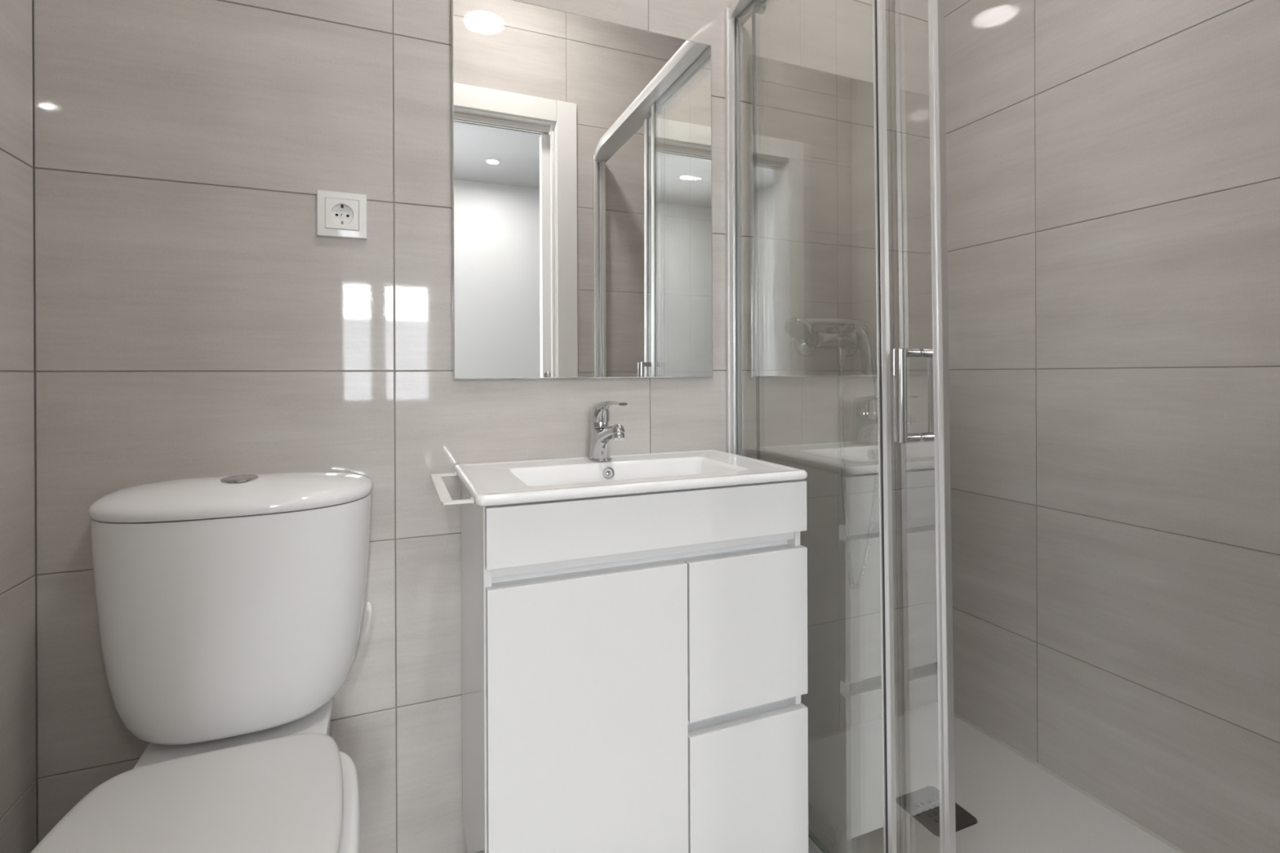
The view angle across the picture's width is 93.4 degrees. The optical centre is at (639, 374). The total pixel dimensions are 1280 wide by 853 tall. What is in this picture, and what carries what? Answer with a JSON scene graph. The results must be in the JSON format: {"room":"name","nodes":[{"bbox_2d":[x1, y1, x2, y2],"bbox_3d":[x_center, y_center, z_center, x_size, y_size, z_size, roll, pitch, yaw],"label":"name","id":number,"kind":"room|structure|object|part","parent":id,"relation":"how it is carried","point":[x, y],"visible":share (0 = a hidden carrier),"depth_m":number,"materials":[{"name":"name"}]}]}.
{"room":"bathroom","nodes":[
{"label":"bathroom","id":0,"kind":"room"},
{"bbox_2d":[0,0,36,852],"bbox_3d":[-0.831,-0.287,0.472,0.090,2.670,1.180,0,0,-22],"label":"wall","id":1,"kind":"structure","parent":0,"point":[17,525],"depth_m":0.94,"materials":[{"name":"tile"}]},
{"bbox_2d":[31,0,937,852],"bbox_3d":[-0.087,-0.291,1.409,2.098,2.670,0.090,0,0,-22],"label":"wall","id":2,"kind":"structure","parent":0,"point":[193,317],"depth_m":1.19,"materials":[{"name":"tile"}]},
{"bbox_2d":[316,189,367,239],"bbox_3d":[-0.571,-0.307,1.156,0.086,0.086,0.011,0,0,-22],"label":"power socket","id":3,"kind":"object","parent":2,"relation":"attached to","point":[339,214],"visible":1,"depth_m":1.15,"materials":[{"name":"white plastic"}]},
{"bbox_2d":[451,0,712,379],"bbox_3d":[-0.105,-0.394,1.346,0.601,0.802,0.011,0,0,-22],"label":"wall mirror","id":4,"kind":"object","parent":2,"relation":"attached to","point":[582,224],"visible":1,"depth_m":1.33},
{"bbox_2d":[793,323,871,374],"bbox_3d":[0.521,-0.064,1.524,0.204,0.128,0.166,0,0,-22],"label":"shower mixer","id":5,"kind":"object","parent":2,"relation":"attached to","point":[846,342],"visible":0.94,"depth_m":1.51,"materials":[{"name":"silver metal"}]},
{"bbox_2d":[783,316,872,340],"bbox_3d":[0.478,-0.116,1.515,0.254,0.058,0.070,0,0,-22],"label":"handset","id":6,"kind":"object","parent":5,"relation":"on","point":[798,328],"visible":0.88,"depth_m":1.49,"materials":[{"name":"silver metal"}]},
{"bbox_3d":[0.493,-0.125,1.522,0.222,0.039,0.025,0,0,-20],"label":"handle","id":7,"kind":"part","parent":6,"relation":"part of","materials":[{"name":"silver metal"}]},
{"bbox_3d":[0.539,-0.064,1.483,0.047,0.128,0.076,0,0,-22],"label":"lever","id":8,"kind":"part","parent":5,"relation":"part of","materials":[{"name":"silver metal"}]},
{"bbox_2d":[836,331,879,590],"bbox_3d":[0.567,0.227,1.567,0.125,0.677,0.048,0,0,-8],"label":"shower hose","id":9,"kind":"object","parent":5,"relation":"hanging from","point":[840,361],"visible":0.88,"depth_m":1.57,"materials":[{"name":"metal"}]},
{"bbox_2d":[936,0,1279,852],"bbox_3d":[1.101,-0.296,1.263,0.090,2.670,1.180,0,0,-22],"label":"wall","id":10,"kind":"structure","parent":0,"point":[1113,166],"depth_m":1.29,"materials":[{"name":"tile"}]},
{"bbox_3d":[0.141,1.038,0.869,1.998,0.090,1.080,0,0,-22],"label":"floor","id":11,"kind":"structure","parent":0,"visible":0},
{"bbox_2d":[30,471,373,852],"bbox_3d":[-0.591,0.585,0.798,0.419,0.822,0.652,0,0,-22],"label":"toilet","id":12,"kind":"object","parent":11,"relation":"on","point":[229,609],"visible":1,"depth_m":0.94,"materials":[{"name":"white ceramic"}]},
{"bbox_3d":[-0.559,0.588,0.731,0.358,0.018,0.466,0,0,-22],"label":"seat lid","id":13,"kind":"part","parent":12,"relation":"part of","materials":[{"name":"white plastic"}]},
{"bbox_3d":[-0.684,0.200,1.021,0.419,0.048,0.164,0,0,-22],"label":"cistern lid","id":14,"kind":"part","parent":12,"relation":"part of","materials":[{"name":"white ceramic"}]},
{"bbox_3d":[-0.559,0.604,0.731,0.360,0.010,0.468,0,0,-22],"label":"seat","id":15,"kind":"part","parent":12,"relation":"part of","materials":[{"name":"white plastic"}]},
{"bbox_2d":[461,480,808,852],"bbox_3d":[-0.025,0.596,1.192,0.596,0.795,0.353,0,0,-22],"label":"vanity cabinet","id":16,"kind":"object","parent":11,"relation":"on","point":[634,666],"visible":0.94,"depth_m":1.02,"materials":[{"name":"white laminate"}]},
{"bbox_3d":[-0.077,0.620,0.989,0.340,0.583,0.018,0,0,-22],"label":"door","id":17,"kind":"part","parent":16,"relation":"part of","materials":[{"name":"white laminate"}]},
{"bbox_2d":[453,449,807,506],"bbox_3d":[-0.031,0.237,1.185,0.610,0.112,0.362,0,0,-22],"label":"washbasin","id":18,"kind":"object","parent":16,"relation":"in","point":[519,482],"visible":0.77,"depth_m":1.18,"materials":[{"name":"white ceramic"}]},
{"bbox_2d":[431,471,474,505],"bbox_3d":[-0.334,0.196,1.058,0.048,0.007,0.292,0,0,-22],"label":"towel bar","id":19,"kind":"object","parent":18,"relation":"attached to","point":[445,499],"visible":1,"depth_m":1.00,"materials":[{"name":"white paint"}]},
{"bbox_2d":[587,400,627,462],"bbox_3d":[-0.064,0.118,1.246,0.052,0.130,0.168,0,0,-22],"label":"tap","id":20,"kind":"object","parent":18,"relation":"on","point":[602,435],"visible":1,"depth_m":1.27,"materials":[{"name":"silver metal"}]},
{"bbox_3d":[-0.063,0.076,1.243,0.042,0.047,0.162,0,0,-22],"label":"lever","id":21,"kind":"part","parent":20,"relation":"part of","materials":[{"name":"silver metal"}]},
{"bbox_3d":[0.038,0.249,1.037,0.594,0.094,0.018,0,0,-22],"label":"fascia panel","id":22,"kind":"part","parent":16,"relation":"part of","materials":[{"name":"white laminate"}]},
{"bbox_3d":[0.198,0.466,1.102,0.250,0.276,0.018,0,0,-22],"label":"drawer","id":23,"kind":"part","parent":16,"relation":"part of","materials":[{"name":"white laminate"}]},
{"bbox_3d":[0.200,0.770,1.102,0.250,0.279,0.018,0,0,-22],"label":"drawer","id":24,"kind":"part","parent":16,"relation":"part of","materials":[{"name":"white plastic"}]},
{"bbox_2d":[808,702,1186,852],"bbox_3d":[0.742,0.970,1.115,0.697,0.040,1.078,0,0,-22],"label":"shower tray","id":25,"kind":"object","parent":11,"relation":"on","point":[1019,805],"visible":0.66,"depth_m":1.36,"materials":[{"name":"white ceramic"}]},
{"bbox_2d":[724,0,955,852],"bbox_3d":[0.437,0.025,0.991,0.104,1.863,1.078,0,0,-22],"label":"shower door frame","id":26,"kind":"structure","parent":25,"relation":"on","point":[740,11],"depth_m":1.01,"materials":[{"name":"metal"}]},
{"bbox_3d":[0.420,-0.884,0.985,0.075,0.044,1.076,0,0,-22],"label":"rail","id":27,"kind":"part","parent":26,"relation":"part of","materials":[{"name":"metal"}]},
{"bbox_3d":[0.322,0.033,1.251,0.006,1.794,0.492,0,0,-22],"label":"fixed panel","id":28,"kind":"part","parent":26,"relation":"part of","materials":[{"name":"clear glass"}]},
{"bbox_3d":[0.370,0.044,1.181,0.006,1.801,0.528,0,0,-22],"label":"sliding door","id":29,"kind":"part","parent":26,"relation":"part of","materials":[{"name":"clear glass"}]},
{"bbox_3d":[0.439,0.943,0.998,0.040,0.027,1.004,0,0,-22],"label":"rail","id":30,"kind":"part","parent":26,"relation":"part of","materials":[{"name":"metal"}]},
{"bbox_3d":[0.449,0.033,0.977,0.092,0.152,0.020,0,0,-22],"label":"pull handle","id":31,"kind":"part","parent":26,"relation":"part of","materials":[{"name":"silver metal"}]},
{"bbox_2d":[896,786,977,836],"bbox_3d":[0.649,0.961,1.326,0.120,0.009,0.124,0,0,-22],"label":"drain cover","id":32,"kind":"object","parent":25,"relation":"on","point":[922,804],"visible":0.66,"depth_m":1.33,"materials":[{"name":"grey metal"}]}
]}

